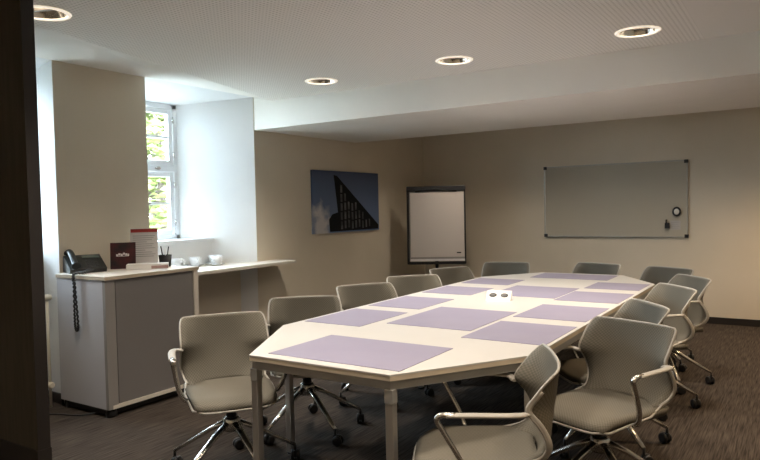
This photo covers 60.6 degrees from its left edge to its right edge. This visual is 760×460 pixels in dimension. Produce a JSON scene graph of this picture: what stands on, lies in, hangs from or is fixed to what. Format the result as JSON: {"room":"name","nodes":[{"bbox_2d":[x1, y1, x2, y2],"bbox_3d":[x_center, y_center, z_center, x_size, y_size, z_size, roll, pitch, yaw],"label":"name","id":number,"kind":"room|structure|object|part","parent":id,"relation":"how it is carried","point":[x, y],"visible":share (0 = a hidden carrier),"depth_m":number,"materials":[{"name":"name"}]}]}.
{"room":"conference room","nodes":[
{"label":"conference room","id":0,"kind":"room"},
{"bbox_2d":[0,0,51,459],"bbox_3d":[-2.270,0.097,3.517,1.504,2.463,0.070,0,2,33],"label":"door frame","id":1,"kind":"structure","parent":0,"point":[24,392],"depth_m":3.13,"materials":[{"name":"brown wood"}]},
{"bbox_2d":[35,57,424,403],"bbox_3d":[-2.075,-0.101,5.716,0.540,2.700,9.140,0,2,33],"label":"wall","id":2,"kind":"structure","parent":0,"point":[244,188],"depth_m":6.40,"materials":[{"name":"paint"}]},
{"bbox_2d":[52,391,65,403],"bbox_3d":[-1.060,1.138,7.253,0.535,0.075,5.520,0,2,33],"label":"baseboard","id":3,"kind":"structure","parent":2,"relation":"attached to","point":[56,397],"depth_m":4.83,"materials":[{"name":"black"}]},
{"bbox_2d":[145,101,179,239],"bbox_3d":[-2.237,-0.540,5.926,0.100,1.290,0.950,0,2,33],"label":"window","id":4,"kind":"structure","parent":2,"relation":"in","point":[168,168],"depth_m":6.25,"materials":[{"name":"white paint"}]},
{"bbox_3d":[-2.128,-0.879,6.115,0.047,0.540,0.395,0,2,33],"label":"sash","id":5,"kind":"part","parent":4,"relation":"part of","materials":[{"name":"white paint"}]},
{"bbox_3d":[-2.114,-0.250,6.137,0.047,0.600,0.395,0,2,33],"label":"sash","id":6,"kind":"part","parent":4,"relation":"part of","materials":[{"name":"white paint"}]},
{"bbox_2d":[158,238,213,244],"bbox_3d":[-2.038,0.113,6.022,0.270,0.030,1.075,0,2,33],"label":"window sill","id":7,"kind":"structure","parent":2,"relation":"attached to","point":[187,240],"depth_m":6.13,"materials":[{"name":"white paint"}]},
{"bbox_2d":[310,170,378,233],"bbox_3d":[-0.392,-0.337,7.793,0.025,0.718,1.340,0,2,33],"label":"wall picture","id":8,"kind":"object","parent":2,"relation":"attached to","point":[341,201],"visible":1,"depth_m":7.72,"materials":[{"name":"black"}]},
{"bbox_2d":[33,0,759,100],"bbox_3d":[0.668,-1.331,3.880,7.700,0.235,9.340,0,2,33],"label":"ceiling","id":9,"kind":"structure","parent":0,"point":[262,49],"depth_m":4.01,"materials":[{"name":"white paint"}]},
{"bbox_2d":[33,5,71,20],"bbox_3d":[-1.779,-1.196,3.432,0.272,0.114,0.272,-1,2,13],"label":"ceiling light","id":10,"kind":"object","parent":9,"relation":"attached to","point":[43,13],"visible":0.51,"depth_m":3.52,"materials":[{"name":"grey metal"}]},
{"bbox_2d":[305,78,336,84],"bbox_3d":[-0.491,-1.292,5.420,0.272,0.114,0.272,-1,2,13],"label":"ceiling light","id":11,"kind":"object","parent":9,"relation":"attached to","point":[316,81],"visible":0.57,"depth_m":5.50,"materials":[{"name":"grey metal"}]},
{"bbox_2d":[436,56,472,64],"bbox_3d":[0.541,-1.291,4.751,0.272,0.114,0.272,-1,2,13],"label":"ceiling light","id":12,"kind":"object","parent":9,"relation":"attached to","point":[450,60],"visible":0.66,"depth_m":4.82,"materials":[{"name":"grey"}]},
{"bbox_2d":[253,31,759,142],"bbox_3d":[2.062,-1.274,5.370,6.780,0.490,1.750,0,2,33],"label":"ceiling beam","id":13,"kind":"structure","parent":9,"relation":"attached to","point":[720,73],"depth_m":5.24,"materials":[{"name":"paint"}]},
{"bbox_2d":[615,25,660,37],"bbox_3d":[1.607,-1.290,4.060,0.272,0.114,0.272,-1,2,13],"label":"ceiling light","id":14,"kind":"object","parent":9,"relation":"attached to","point":[646,30],"visible":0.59,"depth_m":4.12,"materials":[{"name":"grey metal"}]},
{"bbox_2d":[49,323,759,459],"bbox_3d":[0.723,1.250,3.968,7.700,0.001,9.340,0,2,33],"label":"floor","id":15,"kind":"structure","parent":0,"point":[726,426],"depth_m":4.27,"materials":[{"name":"carpet"}]},
{"bbox_2d":[45,294,54,406],"bbox_3d":[-2.582,0.888,4.546,0.106,0.824,0.571,0,2,38],"label":"radiator","id":16,"kind":"object","parent":15,"relation":"on","point":[48,297],"visible":0.22,"depth_m":4.72,"materials":[{"name":"beige metal"}]},
{"bbox_2d":[49,412,96,415],"bbox_3d":[-2.320,1.283,4.529,0.778,0.026,0.070,-1,2,0],"label":"cable","id":17,"kind":"object","parent":15,"relation":"on","point":[93,412],"visible":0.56,"depth_m":4.52,"materials":[{"name":"black plastic"}]},
{"bbox_2d":[56,265,198,417],"bbox_3d":[-1.867,0.787,4.901,0.578,0.972,0.824,0,2,33],"label":"base cabinet","id":18,"kind":"object","parent":15,"relation":"on","point":[116,361],"visible":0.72,"depth_m":4.62,"materials":[{"name":"white laminate"},{"name":"grey laminate"},{"name":"black plastic"}]},
{"bbox_2d":[63,249,106,331],"bbox_3d":[-2.139,0.423,4.745,0.279,0.567,0.399,-3,3,-39],"label":"desk phone","id":19,"kind":"object","parent":18,"relation":"on","point":[73,264],"visible":1,"depth_m":4.73,"materials":[{"name":"black plastic"}]},
{"bbox_3d":[-2.100,0.493,4.614,0.056,0.435,0.190,-1,2,17],"label":"coiled cord","id":20,"kind":"part","parent":19,"relation":"part of","materials":[{"name":"black plastic"}]},
{"bbox_2d":[110,242,135,268],"bbox_3d":[-1.990,0.198,5.045,0.184,0.202,0.072,-2,2,-15],"label":"brochure","id":21,"kind":"object","parent":18,"relation":"on","point":[121,254],"visible":0.97,"depth_m":5.02,"materials":[{"name":"red paper"}]},
{"bbox_2d":[130,228,157,262],"bbox_3d":[-1.900,0.138,5.245,0.208,0.304,0.055,-2,2,-15],"label":"card","id":22,"kind":"object","parent":18,"relation":"on","point":[146,239],"visible":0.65,"depth_m":5.24,"materials":[{"name":"white paper"}]},
{"bbox_2d":[126,262,168,269],"bbox_3d":[-1.777,0.276,4.981,0.301,0.040,0.121,-2,2,-15],"label":"box","id":23,"kind":"object","parent":18,"relation":"on","point":[159,265],"visible":1,"depth_m":4.93,"materials":[{"name":"white cardboard"}]},
{"bbox_3d":[-1.636,1.200,4.764,0.034,0.025,0.735,0,2,33],"label":"rail","id":24,"kind":"part","parent":18,"relation":"part of","materials":[{"name":"beige"}]},
{"bbox_3d":[-1.632,0.758,4.770,0.018,0.855,0.676,0,2,33],"label":"shutter door","id":25,"kind":"part","parent":18,"relation":"part of","materials":[{"name":"grey"}]},
{"bbox_2d":[158,254,171,266],"bbox_3d":[-1.697,0.242,5.142,0.101,0.092,0.101,0,2,33],"label":"pen cup","id":26,"kind":"object","parent":18,"relation":"on","point":[162,258],"visible":0.58,"depth_m":5.10,"materials":[{"name":"black plastic"}]},
{"bbox_2d":[168,311,299,459],"bbox_3d":[-0.768,0.890,3.490,0.693,0.814,0.725,-2,2,-21],"label":"swivel chair","id":27,"kind":"object","parent":15,"relation":"on","point":[215,365],"visible":0.82,"depth_m":3.62,"materials":[{"name":"fabric"}]},
{"bbox_3d":[-1.077,0.652,3.394,0.069,0.028,0.304,-2,2,-10],"label":"armrest","id":28,"kind":"part","parent":27,"relation":"part of","materials":[{"name":"grey plastic"}]},
{"bbox_3d":[-0.976,1.116,3.536,0.326,0.201,0.046,-1,2,13],"label":"leg","id":29,"kind":"part","parent":27,"relation":"part of","materials":[{"name":"silver metal"}]},
{"bbox_3d":[-0.892,1.121,3.333,0.046,0.201,0.326,0,2,31],"label":"leg","id":30,"kind":"part","parent":27,"relation":"part of","materials":[{"name":"silver metal"}]},
{"bbox_3d":[-0.873,0.668,3.660,0.478,0.365,0.193,-2,2,-21],"label":"backrest","id":31,"kind":"part","parent":27,"relation":"part of","materials":[{"name":"fabric"}]},
{"bbox_3d":[-0.807,0.690,3.486,0.492,0.412,0.567,-2,2,-21],"label":"frame","id":32,"kind":"part","parent":27,"relation":"part of","materials":[{"name":"grey plastic"}]},
{"bbox_3d":[-0.790,0.871,3.458,0.467,0.068,0.473,-2,2,-21],"label":"seat","id":33,"kind":"part","parent":27,"relation":"part of","materials":[{"name":"fabric"}]},
{"bbox_3d":[-0.673,1.116,3.351,0.046,0.201,0.326,-3,3,-41],"label":"leg","id":34,"kind":"part","parent":27,"relation":"part of","materials":[{"name":"silver metal"}]},
{"bbox_3d":[-0.622,1.108,3.564,0.326,0.201,0.046,-2,2,-23],"label":"leg","id":35,"kind":"part","parent":27,"relation":"part of","materials":[{"name":"silver metal"}]},
{"bbox_2d":[198,259,295,314],"bbox_3d":[-1.518,0.781,6.096,0.576,0.888,1.610,0,2,33],"label":"wall shelf","id":36,"kind":"object","parent":15,"relation":"on","point":[219,287],"visible":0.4,"depth_m":6.23,"materials":[{"name":"beige wood"}]},
{"bbox_3d":[-1.701,0.801,6.019,0.020,0.860,1.140,0,2,33],"label":"support panel","id":37,"kind":"part","parent":36,"relation":"part of","materials":[{"name":"beige wood"}]},
{"bbox_3d":[-1.550,0.326,6.178,0.163,0.017,0.163,0,2,33],"label":"saucer","id":38,"kind":"object","parent":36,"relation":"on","visible":0},
{"bbox_2d":[211,256,221,263],"bbox_3d":[-1.547,0.287,6.169,0.110,0.082,0.127,-2,2,-29],"label":"cup","id":39,"kind":"object","parent":38,"relation":"on","point":[214,259],"visible":0.94,"depth_m":6.13,"materials":[{"name":"white ceramic"}]},
{"bbox_3d":[-1.729,0.333,6.085,0.163,0.017,0.163,0,2,33],"label":"saucer","id":40,"kind":"object","parent":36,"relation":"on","visible":0},
{"bbox_2d":[189,257,200,264],"bbox_3d":[-1.730,0.295,6.076,0.110,0.082,0.127,-1,2,0],"label":"cup","id":41,"kind":"object","parent":40,"relation":"on","point":[193,260],"visible":0.91,"depth_m":6.04,"materials":[{"name":"white ceramic"}]},
{"bbox_3d":[-1.615,0.321,6.345,0.163,0.017,0.163,0,2,33],"label":"saucer","id":42,"kind":"object","parent":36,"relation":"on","visible":0},
{"bbox_2d":[208,254,222,262],"bbox_3d":[-1.608,0.283,6.347,0.127,0.082,0.110,-2,2,-24],"label":"cup","id":43,"kind":"object","parent":42,"relation":"on","point":[214,254],"visible":0.27,"depth_m":6.31,"materials":[{"name":"white ceramic"}]},
{"bbox_3d":[-1.863,0.340,5.952,0.163,0.017,0.163,0,2,33],"label":"saucer","id":44,"kind":"object","parent":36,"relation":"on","visible":0},
{"bbox_2d":[171,258,185,265],"bbox_3d":[-1.858,0.301,5.957,0.127,0.082,0.110,-3,3,-44],"label":"cup","id":45,"kind":"object","parent":44,"relation":"on","point":[174,261],"visible":0.75,"depth_m":5.92,"materials":[{"name":"white ceramic"}]},
{"bbox_2d":[263,295,364,446],"bbox_3d":[-0.449,0.862,4.139,0.702,0.814,0.715,-1,2,-7],"label":"swivel chair","id":46,"kind":"object","parent":15,"relation":"on","point":[282,311],"visible":0.44,"depth_m":4.32,"materials":[{"name":"grey plastic"}]},
{"bbox_3d":[-0.636,1.086,4.200,0.326,0.201,0.046,-1,2,20],"label":"leg","id":47,"kind":"part","parent":46,"relation":"part of","materials":[{"name":"silver metal"}]},
{"bbox_3d":[-0.576,1.092,3.989,0.046,0.201,0.326,0,2,38],"label":"leg","id":48,"kind":"part","parent":46,"relation":"part of","materials":[{"name":"silver metal"}]},
{"bbox_3d":[-0.463,0.842,4.099,0.467,0.068,0.473,-1,2,-7],"label":"seat","id":49,"kind":"part","parent":46,"relation":"part of","materials":[{"name":"fabric"}]},
{"bbox_3d":[-0.494,0.638,4.314,0.478,0.365,0.193,-1,2,-7],"label":"backrest","id":50,"kind":"part","parent":46,"relation":"part of","materials":[{"name":"fabric"}]},
{"bbox_3d":[-0.471,0.661,4.130,0.492,0.412,0.567,-1,2,-7],"label":"frame","id":51,"kind":"part","parent":46,"relation":"part of","materials":[{"name":"grey plastic"}]},
{"bbox_3d":[-0.360,1.088,3.981,0.133,0.201,0.316,-2,2,-16],"label":"leg","id":52,"kind":"part","parent":46,"relation":"part of","materials":[{"name":"silver metal"}]},
{"bbox_3d":[-0.281,1.079,4.188,0.326,0.201,0.046,-2,2,-16],"label":"leg","id":53,"kind":"part","parent":46,"relation":"part of","materials":[{"name":"silver metal"}]},
{"bbox_2d":[336,282,433,408],"bbox_3d":[0.002,0.829,4.795,0.713,0.814,0.686,-2,2,-25],"label":"swivel chair","id":54,"kind":"object","parent":15,"relation":"on","point":[351,296],"visible":0.22,"depth_m":5.03,"materials":[{"name":"grey plastic"}]},
{"bbox_3d":[-0.151,1.058,4.710,0.326,0.201,0.046,-3,2,-34],"label":"leg","id":55,"kind":"part","parent":54,"relation":"part of","materials":[{"name":"silver metal"}]},
{"bbox_3d":[-0.009,0.628,4.808,0.492,0.412,0.567,-2,2,-25],"label":"frame","id":56,"kind":"part","parent":54,"relation":"part of","materials":[{"name":"grey plastic"}]},
{"bbox_3d":[-0.088,0.606,4.976,0.478,0.365,0.193,-2,2,-25],"label":"backrest","id":57,"kind":"part","parent":54,"relation":"part of","materials":[{"name":"fabric"}]},
{"bbox_2d":[386,274,461,384],"bbox_3d":[0.372,0.802,5.370,0.702,0.814,0.715,-2,2,-15],"label":"swivel chair","id":58,"kind":"object","parent":15,"relation":"on","point":[404,285],"visible":0.1,"depth_m":5.61,"materials":[{"name":"grey plastic"}]},
{"bbox_3d":[0.350,0.601,5.358,0.492,0.412,0.567,-2,2,-15],"label":"frame","id":59,"kind":"part","parent":58,"relation":"part of","materials":[{"name":"grey plastic"}]},
{"bbox_3d":[0.301,0.579,5.538,0.478,0.365,0.193,-2,2,-15],"label":"backrest","id":60,"kind":"part","parent":58,"relation":"part of","materials":[{"name":"fabric"}]},
{"bbox_2d":[406,185,466,267],"bbox_3d":[0.720,0.270,8.265,0.754,1.664,0.499,-1,2,6],"label":"easel","id":61,"kind":"object","parent":15,"relation":"on","point":[436,215],"visible":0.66,"depth_m":8.33,"materials":[{"name":"grey"}]},
{"bbox_3d":[0.364,-0.053,8.386,0.032,0.988,0.116,-1,2,6],"label":"rail","id":62,"kind":"part","parent":61,"relation":"part of","materials":[{"name":"black plastic"}]},
{"bbox_2d":[408,261,465,264],"bbox_3d":[0.725,0.420,8.289,0.730,0.044,0.091,-1,2,6],"label":"tray","id":63,"kind":"object","parent":61,"relation":"on","point":[436,262],"depth_m":8.24,"materials":[{"name":"black plastic"}]},
{"bbox_3d":[1.087,-0.066,8.311,0.018,0.988,0.116,-1,2,6],"label":"rail","id":64,"kind":"part","parent":61,"relation":"part of","materials":[{"name":"black plastic"}]},
{"bbox_2d":[249,272,654,459],"bbox_3d":[0.816,0.861,4.455,1.505,0.740,3.992,0,2,33],"label":"conference table","id":65,"kind":"object","parent":15,"relation":"on","point":[468,358],"visible":0.45,"depth_m":3.16,"materials":[{"name":"white laminate"},{"name":"metal"}]},
{"bbox_3d":[-0.562,0.969,3.006,0.036,0.658,0.036,0,2,33],"label":"leg","id":66,"kind":"part","parent":65,"relation":"part of","materials":[{"name":"silver metal"}]},
{"bbox_3d":[-0.518,0.943,3.729,0.036,0.658,0.036,0,2,33],"label":"leg","id":67,"kind":"part","parent":65,"relation":"part of","materials":[{"name":"silver metal"}]},
{"bbox_2d":[306,308,407,326],"bbox_3d":[-0.137,0.527,3.951,0.395,0.002,0.525,0,2,33],"label":"desk pad","id":68,"kind":"object","parent":65,"relation":"on","point":[357,317],"visible":1,"depth_m":3.93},
{"bbox_2d":[268,335,452,371],"bbox_3d":[-0.088,0.558,3.005,0.705,0.002,0.480,0,2,33],"label":"desk pad","id":69,"kind":"object","parent":65,"relation":"on","point":[363,352],"visible":1,"depth_m":2.97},
{"bbox_3d":[0.050,0.970,2.609,0.036,0.658,0.036,0,2,33],"label":"leg","id":70,"kind":"part","parent":65,"relation":"part of","materials":[{"name":"silver metal"}]},
{"bbox_2d":[368,296,453,308],"bbox_3d":[0.224,0.500,4.506,0.395,0.002,0.500,0,2,33],"label":"desk pad","id":71,"kind":"object","parent":65,"relation":"on","point":[409,302],"visible":1,"depth_m":4.48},
{"bbox_3d":[0.808,0.536,4.444,1.481,0.038,3.968,0,2,33],"label":"apron frame","id":72,"kind":"part","parent":65,"relation":"part of","materials":[{"name":"white wood"}]},
{"bbox_2d":[387,307,516,330],"bbox_3d":[0.438,0.518,3.849,0.520,0.002,0.670,0,2,33],"label":"desk pad","id":73,"kind":"object","parent":65,"relation":"on","point":[464,319],"visible":1,"depth_m":3.81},
{"bbox_2d":[424,286,493,294],"bbox_3d":[0.613,0.472,5.093,0.410,0.002,0.430,0,2,33],"label":"desk pad","id":74,"kind":"object","parent":65,"relation":"on","point":[458,290],"visible":1,"depth_m":5.07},
{"bbox_2d":[462,278,523,284],"bbox_3d":[0.981,0.445,5.635,0.420,0.002,0.400,0,2,33],"label":"desk pad","id":75,"kind":"object","parent":65,"relation":"on","point":[492,281],"visible":1,"depth_m":5.62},
{"bbox_2d":[485,290,512,301],"bbox_3d":[0.827,0.457,4.521,0.168,0.062,0.114,0,2,21],"label":"block","id":76,"kind":"object","parent":65,"relation":"on","point":[492,295],"visible":1,"depth_m":4.51,"materials":[{"name":"white plastic"}]},
{"bbox_2d":[461,321,576,344],"bbox_3d":[0.729,0.528,3.369,0.430,0.002,0.520,0,2,33],"label":"desk pad","id":77,"kind":"object","parent":65,"relation":"on","point":[503,331],"visible":0.86,"depth_m":3.34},
{"bbox_3d":[0.666,0.947,2.892,0.036,0.658,0.036,0,2,33],"label":"leg","id":78,"kind":"part","parent":65,"relation":"part of","materials":[{"name":"silver metal"}]},
{"bbox_2d":[501,285,578,298],"bbox_3d":[1.170,0.466,4.929,0.505,0.002,0.600,0,2,33],"label":"desk pad","id":79,"kind":"object","parent":65,"relation":"on","point":[520,291],"visible":0.86,"depth_m":4.92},
{"bbox_2d":[513,304,608,321],"bbox_3d":[1.109,0.500,3.951,0.425,0.002,0.530,0,2,33],"label":"desk pad","id":80,"kind":"object","parent":65,"relation":"on","point":[544,311],"visible":1,"depth_m":3.92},
{"bbox_2d":[532,273,616,280],"bbox_3d":[1.754,0.420,5.881,0.680,0.002,0.405,0,2,33],"label":"desk pad","id":81,"kind":"object","parent":65,"relation":"on","point":[544,275],"visible":1,"depth_m":5.86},
{"bbox_2d":[554,291,633,303],"bbox_3d":[1.508,0.471,4.567,0.425,0.002,0.500,0,2,33],"label":"desk pad","id":82,"kind":"object","parent":65,"relation":"on","point":[579,296],"visible":1,"depth_m":4.54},
{"bbox_2d":[585,282,649,290],"bbox_3d":[1.872,0.444,5.129,0.405,0.002,0.420,0,2,33],"label":"desk pad","id":83,"kind":"object","parent":65,"relation":"on","point":[599,285],"visible":1,"depth_m":5.11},
{"bbox_2d":[429,266,474,285],"bbox_3d":[0.815,0.769,6.037,0.702,0.814,0.715,-2,2,-31],"label":"swivel chair","id":84,"kind":"object","parent":15,"relation":"on","point":[447,275],"visible":0.1,"depth_m":6.28,"materials":[{"name":"grey plastic"}]},
{"bbox_3d":[0.795,0.569,6.021,0.492,0.412,0.567,-2,2,-31],"label":"frame","id":85,"kind":"part","parent":84,"relation":"part of","materials":[{"name":"grey plastic"}]},
{"bbox_2d":[412,343,560,459],"bbox_3d":[0.414,0.897,2.569,0.715,0.814,0.702,-1,2,7],"label":"swivel chair","id":86,"kind":"object","parent":15,"relation":"on","point":[538,374],"visible":0.94,"depth_m":2.56,"materials":[{"name":"beige fabric"}]},
{"bbox_3d":[0.378,0.876,2.591,0.473,0.068,0.467,-1,2,7],"label":"seat","id":87,"kind":"part","parent":86,"relation":"part of","materials":[{"name":"fabric"}]},
{"bbox_3d":[0.386,0.658,2.295,0.304,0.028,0.069,-1,2,-4],"label":"armrest","id":88,"kind":"part","parent":86,"relation":"part of","materials":[{"name":"grey plastic"}]},
{"bbox_3d":[0.455,0.638,2.859,0.304,0.028,0.069,-1,2,18],"label":"armrest","id":89,"kind":"part","parent":86,"relation":"part of","materials":[{"name":"grey plastic"}]},
{"bbox_3d":[0.596,0.675,2.556,0.193,0.365,0.478,-1,2,7],"label":"backrest","id":90,"kind":"part","parent":86,"relation":"part of","materials":[{"name":"fabric"}]},
{"bbox_2d":[475,262,529,277],"bbox_3d":[1.236,0.746,6.459,0.702,0.814,0.715,0,2,21],"label":"swivel chair","id":91,"kind":"object","parent":15,"relation":"on","point":[489,268],"visible":0.15,"depth_m":6.71,"materials":[{"name":"grey plastic"}]},
{"bbox_2d":[556,262,620,353],"bbox_3d":[1.935,0.739,6.226,0.710,0.814,0.696,-3,3,-41],"label":"swivel chair","id":92,"kind":"object","parent":15,"relation":"on","point":[580,267],"visible":0.09,"depth_m":6.39,"materials":[{"name":"grey plastic"}]},
{"bbox_3d":[2.087,0.514,6.320,0.193,0.365,0.478,-3,3,-41],"label":"backrest","id":93,"kind":"part","parent":92,"relation":"part of","materials":[{"name":"fabric"}]},
{"bbox_3d":[1.947,0.538,6.198,0.567,0.412,0.492,-3,3,-41],"label":"frame","id":94,"kind":"part","parent":92,"relation":"part of","materials":[{"name":"grey plastic"}]},
{"bbox_2d":[552,298,671,459],"bbox_3d":[1.321,0.837,3.760,0.715,0.814,0.702,-1,2,-5],"label":"swivel chair","id":95,"kind":"object","parent":15,"relation":"on","point":[574,371],"visible":0.28,"depth_m":3.76,"materials":[{"name":"grey fabric"}]},
{"bbox_3d":[1.157,1.065,3.686,0.326,0.201,0.046,-2,2,-32],"label":"leg","id":96,"kind":"part","parent":95,"relation":"part of","materials":[{"name":"silver metal"}]},
{"bbox_3d":[1.282,0.816,3.775,0.473,0.068,0.467,-1,2,-5],"label":"seat","id":97,"kind":"part","parent":95,"relation":"part of","materials":[{"name":"fabric"}]},
{"bbox_3d":[1.315,0.635,3.772,0.567,0.412,0.492,-1,2,-5],"label":"frame","id":98,"kind":"part","parent":95,"relation":"part of","materials":[{"name":"grey plastic"}]},
{"bbox_3d":[1.360,1.064,3.604,0.046,0.201,0.326,-2,2,-14],"label":"leg","id":99,"kind":"part","parent":95,"relation":"part of","materials":[{"name":"silver metal"}]},
{"bbox_3d":[1.500,0.613,3.787,0.193,0.365,0.478,-1,2,-5],"label":"backrest","id":100,"kind":"part","parent":95,"relation":"part of","materials":[{"name":"fabric"}]},
{"bbox_3d":[1.501,1.055,3.772,0.326,0.201,0.046,-1,2,4],"label":"leg","id":101,"kind":"part","parent":95,"relation":"part of","materials":[{"name":"silver metal"}]},
{"bbox_2d":[549,316,676,459],"bbox_3d":[1.029,0.866,3.073,0.686,0.814,0.713,-3,2,-34],"label":"swivel chair","id":102,"kind":"object","parent":15,"relation":"on","point":[630,382],"visible":0.91,"depth_m":3.12,"materials":[{"name":"grey fabric"}]},
{"bbox_3d":[0.917,1.087,3.221,0.046,0.201,0.326,-3,3,-43],"label":"leg","id":103,"kind":"part","parent":102,"relation":"part of","materials":[{"name":"silver metal"}]},
{"bbox_3d":[0.891,0.613,3.315,0.304,0.028,0.069,-2,2,-23],"label":"armrest","id":104,"kind":"part","parent":102,"relation":"part of","materials":[{"name":"grey plastic"}]},
{"bbox_3d":[0.876,1.095,3.006,0.326,0.201,0.046,-2,2,-25],"label":"leg","id":105,"kind":"part","parent":102,"relation":"part of","materials":[{"name":"silver metal"}]},
{"bbox_3d":[1.065,1.094,2.902,0.133,0.201,0.316,-1,2,11],"label":"leg","id":106,"kind":"part","parent":102,"relation":"part of","materials":[{"name":"silver metal"}]},
{"bbox_3d":[1.016,0.846,3.061,0.473,0.068,0.467,-3,2,-34],"label":"seat","id":107,"kind":"part","parent":102,"relation":"part of","materials":[{"name":"fabric"}]},
{"bbox_3d":[1.197,0.640,3.180,0.193,0.365,0.478,-3,2,-34],"label":"backrest","id":108,"kind":"part","parent":102,"relation":"part of","materials":[{"name":"fabric"}]},
{"bbox_3d":[1.228,1.086,3.050,0.326,0.201,0.046,-1,2,11],"label":"leg","id":109,"kind":"part","parent":102,"relation":"part of","materials":[{"name":"silver metal"}]},
{"bbox_3d":[1.210,0.622,2.844,0.304,0.028,0.069,-3,3,-45],"label":"armrest","id":110,"kind":"part","parent":102,"relation":"part of","materials":[{"name":"grey plastic"}]},
{"bbox_2d":[639,266,693,371],"bbox_3d":[2.371,0.749,5.654,0.704,0.814,0.718,-2,2,-31],"label":"swivel chair","id":111,"kind":"object","parent":15,"relation":"on","point":[655,275],"visible":0.13,"depth_m":5.86,"materials":[{"name":"grey plastic"}]},
{"bbox_3d":[2.530,0.523,5.774,0.193,0.365,0.478,-2,2,-31],"label":"backrest","id":112,"kind":"part","parent":111,"relation":"part of","materials":[{"name":"fabric"}]},
{"bbox_3d":[2.371,0.547,5.679,0.567,0.412,0.492,-2,2,-31],"label":"frame","id":113,"kind":"part","parent":111,"relation":"part of","materials":[{"name":"grey plastic"}]},
{"bbox_2d":[644,283,700,420],"bbox_3d":[1.782,0.802,4.480,0.720,0.814,0.716,-1,2,-7],"label":"swivel chair","id":114,"kind":"object","parent":15,"relation":"on","point":[677,298],"visible":0.3,"depth_m":4.47,"materials":[{"name":"grey fabric"}]},
{"bbox_3d":[1.999,0.577,4.521,0.193,0.365,0.478,-1,2,-7],"label":"backrest","id":115,"kind":"part","parent":114,"relation":"part of","materials":[{"name":"fabric"}]},
{"bbox_3d":[1.814,0.600,4.498,0.567,0.412,0.492,-1,2,-7],"label":"frame","id":116,"kind":"part","parent":114,"relation":"part of","materials":[{"name":"grey plastic"}]},
{"bbox_3d":[1.858,0.561,4.216,0.304,0.028,0.069,-2,2,-18],"label":"armrest","id":117,"kind":"part","parent":114,"relation":"part of","materials":[{"name":"grey plastic"}]},
{"bbox_3d":[1.781,0.781,4.500,0.473,0.068,0.467,-1,2,-7],"label":"seat","id":118,"kind":"part","parent":114,"relation":"part of","materials":[{"name":"fabric"}]},
{"bbox_3d":[1.988,1.022,4.442,0.326,0.201,0.046,0,2,22],"label":"leg","id":119,"kind":"part","parent":114,"relation":"part of","materials":[{"name":"silver metal"}]},
{"bbox_2d":[668,274,714,394],"bbox_3d":[2.166,0.775,5.043,0.721,0.814,0.714,-1,2,-6],"label":"swivel chair","id":120,"kind":"object","parent":15,"relation":"on","point":[698,314],"visible":0.41,"depth_m":4.99,"materials":[{"name":"grey plastic"}]},
{"bbox_3d":[2.185,1.002,4.889,0.046,0.201,0.326,-1,2,4],"label":"leg","id":121,"kind":"part","parent":120,"relation":"part of","materials":[{"name":"silver metal"}]},
{"bbox_3d":[2.197,0.572,5.062,0.567,0.412,0.492,-1,2,-6],"label":"frame","id":122,"kind":"part","parent":120,"relation":"part of","materials":[{"name":"grey plastic"}]},
{"bbox_3d":[2.382,0.550,5.081,0.193,0.365,0.478,-1,2,-6],"label":"backrest","id":123,"kind":"part","parent":120,"relation":"part of","materials":[{"name":"fabric"}]},
{"bbox_3d":[2.371,0.994,5.006,0.326,0.201,0.046,0,2,22],"label":"leg","id":124,"kind":"part","parent":120,"relation":"part of","materials":[{"name":"silver metal"}]},
{"bbox_3d":[2.164,0.753,5.064,0.473,0.068,0.467,-1,2,-6],"label":"seat","id":125,"kind":"part","parent":120,"relation":"part of","materials":[{"name":"fabric"}]},
{"bbox_2d":[423,107,759,319],"bbox_3d":[3.480,-0.283,7.558,6.980,2.700,0.001,0,2,33],"label":"wall","id":126,"kind":"structure","parent":0,"point":[501,172],"depth_m":7.87,"materials":[{"name":"paint"}]},
{"bbox_2d":[543,159,688,237],"bbox_3d":[2.838,-0.361,7.954,1.703,0.903,0.026,0,2,33],"label":"whiteboard","id":127,"kind":"object","parent":126,"relation":"attached to","point":[633,199],"visible":1,"depth_m":7.92,"materials":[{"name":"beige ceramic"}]},
{"bbox_2d":[665,219,669,227],"bbox_3d":[3.359,-0.071,7.607,0.052,0.105,0.030,0,2,33],"label":"holder","id":128,"kind":"object","parent":127,"relation":"attached to","point":[667,225],"visible":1,"depth_m":7.60,"materials":[{"name":"black plastic"}]},
{"bbox_2d":[672,207,680,215],"bbox_3d":[3.441,-0.214,7.547,0.094,0.114,0.030,0,2,33],"label":"eraser","id":129,"kind":"object","parent":127,"relation":"attached to","point":[676,211],"visible":1,"depth_m":7.54,"materials":[{"name":"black plastic"}]},
{"bbox_2d":[707,317,759,326],"bbox_3d":[3.503,1.029,7.597,6.780,0.075,0.015,0,2,33],"label":"baseboard","id":130,"kind":"structure","parent":126,"relation":"attached to","point":[712,320],"depth_m":7.29,"materials":[{"name":"black wood"}]},
{"label":"outside","id":131,"kind":"structure","parent":0,"visible":0},
{"label":"ground","id":132,"kind":"structure","parent":131,"visible":0},
{"bbox_2d":[149,113,163,216],"bbox_3d":[-6.513,-1.627,19.388,6.608,8.080,6.905,-1,2,1],"label":"tree","id":133,"kind":"object","parent":132,"relation":"on","point":[151,113],"visible":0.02,"depth_m":19.26,"materials":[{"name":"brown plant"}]},
{"bbox_2d":[146,112,167,229],"bbox_3d":[-4.349,-0.686,12.799,4.681,5.889,4.446,-2,2,-25],"label":"tree","id":134,"kind":"object","parent":132,"relation":"on","point":[155,123],"visible":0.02,"depth_m":11.28,"materials":[{"name":"green plant"}]}
]}

